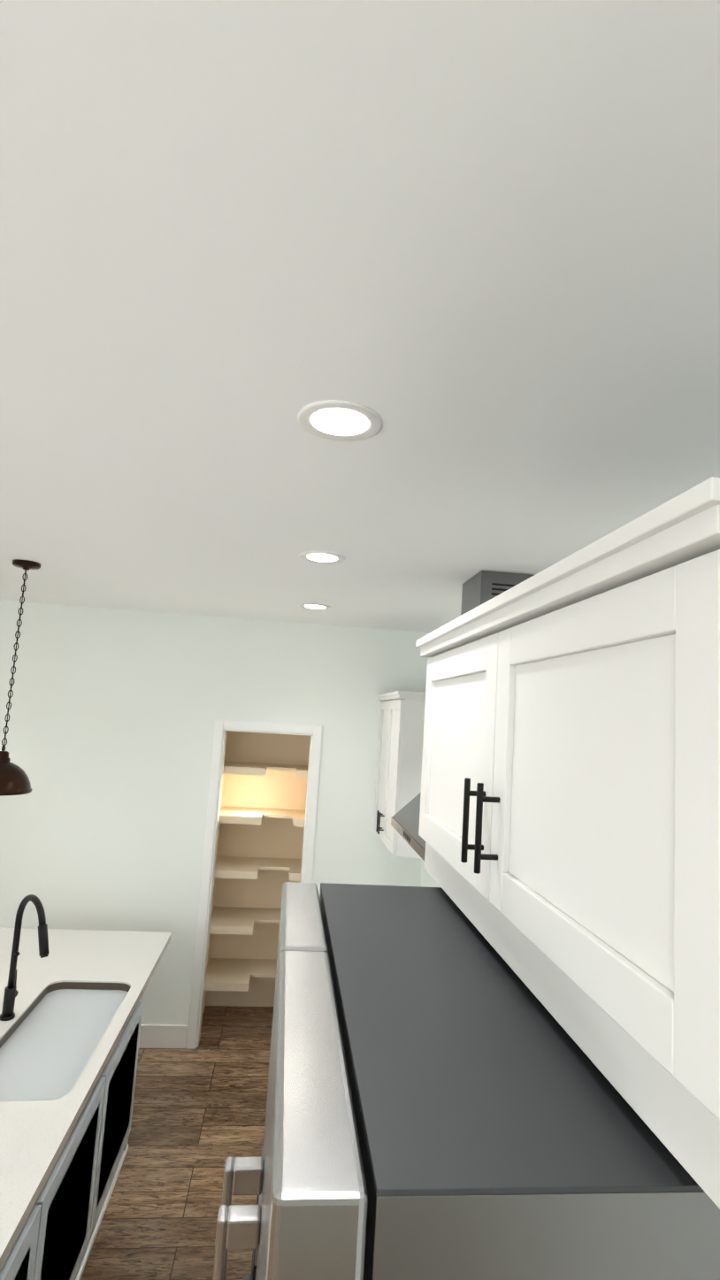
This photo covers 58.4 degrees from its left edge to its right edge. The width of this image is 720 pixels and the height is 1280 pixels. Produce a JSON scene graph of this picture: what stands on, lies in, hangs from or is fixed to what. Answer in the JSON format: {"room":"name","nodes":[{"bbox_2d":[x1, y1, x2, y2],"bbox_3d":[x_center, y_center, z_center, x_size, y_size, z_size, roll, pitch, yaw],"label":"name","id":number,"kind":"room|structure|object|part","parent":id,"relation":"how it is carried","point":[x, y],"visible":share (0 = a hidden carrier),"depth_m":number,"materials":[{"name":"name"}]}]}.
{"room":"kitchen","nodes":[
{"label":"kitchen","id":0,"kind":"room"},
{"bbox_2d":[80,1005,273,1279],"bbox_3d":[-2.653,2.217,1.366,6.870,0.120,7.747,4,-7,-6],"label":"floor","id":1,"kind":"structure","parent":0,"point":[198,1117],"depth_m":3.14,"materials":[{"name":"brown wood"}]},
{"bbox_2d":[0,1001,143,1279],"bbox_3d":[-1.408,1.929,2.087,0.889,0.773,2.069,4,-7,-6],"label":"kitchen island","id":2,"kind":"object","parent":1,"relation":"on","point":[56,1243],"depth_m":2.30,"materials":[{"name":"grey paint"}]},
{"bbox_2d":[0,929,171,1272],"bbox_3d":[-1.436,1.556,2.417,0.960,0.040,2.668,4,-7,-6],"label":"island countertop","id":3,"kind":"structure","parent":2,"relation":"on","point":[34,1134],"depth_m":2.20,"materials":[{"name":"white stone"}]},
{"bbox_2d":[0,894,60,1021],"bbox_3d":[-1.351,1.307,2.636,0.229,0.515,0.305,4,-7,-6],"label":"faucet","id":4,"kind":"object","parent":3,"relation":"on","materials":[{"name":"black metal"}]},
{"bbox_2d":[0,979,130,1099],"bbox_3d":[-1.228,1.710,2.579,0.420,0.267,1.000,4,-7,-6],"label":"sink","id":5,"kind":"object","parent":3,"relation":"in","point":[41,1058],"depth_m":2.59,"materials":[{"name":"white ceramic"}]},
{"bbox_2d":[212,881,719,1279],"bbox_3d":[0.246,1.383,0.875,0.962,1.780,0.910,4,-7,-6],"label":"fridge","id":6,"kind":"object","parent":1,"relation":"on","point":[446,1099],"visible":0.9,"depth_m":0.59,"materials":[{"name":"silver metal"}]},
{"bbox_3d":[-0.195,1.152,0.911,0.060,0.700,0.130,4,-7,-6],"label":"handle","id":7,"kind":"part","parent":6,"relation":"part of","materials":[{"name":"silver metal"}]},
{"bbox_3d":[-0.202,1.156,1.119,0.030,0.360,0.240,4,-7,-6],"label":"panel","id":8,"kind":"part","parent":6,"relation":"part of","materials":[{"name":"silver metal"}]},
{"bbox_3d":[-0.133,1.321,0.840,0.075,1.714,0.910,4,-7,-6],"label":"door","id":9,"kind":"part","parent":6,"relation":"part of","materials":[{"name":"silver metal"}]},
{"bbox_2d":[0,599,430,1047],"bbox_3d":[-2.919,1.073,4.098,6.730,2.751,0.140,4,-7,-6],"label":"wall","id":10,"kind":"structure","parent":0,"point":[114,714],"depth_m":4.24,"materials":[{"name":"white paint"}]},
{"bbox_2d":[138,1024,187,1048],"bbox_3d":[-3.627,2.314,3.803,5.108,0.135,0.017,4,-7,-6],"label":"baseboard","id":11,"kind":"structure","parent":10,"relation":"attached to","point":[162,1036],"depth_m":4.03,"materials":[{"name":"white wood"}]},
{"bbox_2d":[186,719,321,1049],"bbox_3d":[-0.682,1.585,4.282,0.716,2.058,0.156,4,-7,-6],"label":"door frame","id":12,"kind":"structure","parent":10,"relation":"attached to","point":[314,732],"depth_m":4.25,"materials":[{"name":"white wood"}]},
{"bbox_2d":[202,730,310,1013],"bbox_3d":[-0.627,1.285,4.675,0.975,2.751,0.543,4,-7,-6],"label":"wall","id":13,"kind":"structure","parent":0,"point":[274,838],"depth_m":4.81,"materials":[{"name":"beige paint"}]},
{"bbox_2d":[204,761,308,991],"bbox_3d":[-0.645,1.650,4.587,0.771,1.475,0.429,4,-7,-6],"label":"shelf unit","id":14,"kind":"object","parent":13,"relation":"attached to","point":[226,974],"visible":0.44,"depth_m":4.50,"materials":[{"name":"beige wood"}]},
{"bbox_2d":[0,0,719,632],"bbox_3d":[-2.475,-0.629,1.700,6.870,0.120,7.747,4,-7,-6],"label":"ceiling","id":15,"kind":"structure","parent":0,"point":[467,251],"depth_m":0.93,"materials":[{"name":"white paint"}]},
{"bbox_2d":[0,559,41,796],"bbox_3d":[-1.575,0.158,2.921,0.270,1.041,0.270,4,-7,-6],"label":"pendant light","id":16,"kind":"object","parent":15,"relation":"hanging from","point":[14,779],"visible":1,"depth_m":2.87,"materials":[{"name":"brown metal"}]},
{"bbox_2d":[298,603,330,609],"bbox_3d":[-0.258,-0.191,3.703,0.180,0.006,0.180,4,-7,-6],"label":"recessed light","id":17,"kind":"object","parent":15,"relation":"in","point":[312,606],"visible":0.98,"depth_m":3.69,"materials":[{"name":"white plastic"}]},
{"bbox_2d":[298,551,344,563],"bbox_3d":[-0.148,-0.323,2.524,0.180,0.006,0.180,4,-7,-6],"label":"recessed light","id":18,"kind":"object","parent":15,"relation":"in","point":[322,556],"visible":0.98,"depth_m":2.51,"materials":[{"name":"white plastic"}]},
{"bbox_2d":[296,399,383,441],"bbox_3d":[-0.042,-0.455,1.345,0.180,0.006,0.180,4,-7,-6],"label":"recessed light","id":19,"kind":"object","parent":15,"relation":"in","point":[340,420],"visible":1,"depth_m":1.33,"materials":[{"name":"white plastic"}]},
{"bbox_2d":[420,858,440,887],"bbox_3d":[0.840,0.978,1.283,0.140,2.751,6.547,4,-7,-6],"label":"wall","id":20,"kind":"structure","parent":0,"point":[427,880],"depth_m":4.18,"materials":[{"name":"white paint"}]},
{"bbox_2d":[374,690,425,858],"bbox_3d":[0.312,0.796,4.005,0.369,0.910,0.841,4,-7,-6],"label":"upper cabinet","id":21,"kind":"object","parent":20,"relation":"attached to","point":[399,770],"visible":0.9,"depth_m":3.64,"materials":[{"name":"white paint"}]},
{"bbox_2d":[390,570,534,861],"bbox_3d":[0.438,0.282,2.647,0.451,1.095,0.758,4,-7,-6],"label":"range hood","id":22,"kind":"object","parent":20,"relation":"attached to","point":[480,587],"visible":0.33,"depth_m":2.58,"materials":[{"name":"silver metal"}]},
{"bbox_2d":[415,476,719,1209],"bbox_3d":[0.506,0.229,1.029,0.674,0.535,1.115,4,-7,-6],"label":"upper cabinet","id":23,"kind":"object","parent":20,"relation":"attached to","point":[570,811],"visible":1,"depth_m":0.65,"materials":[{"name":"white paint"}]}
]}

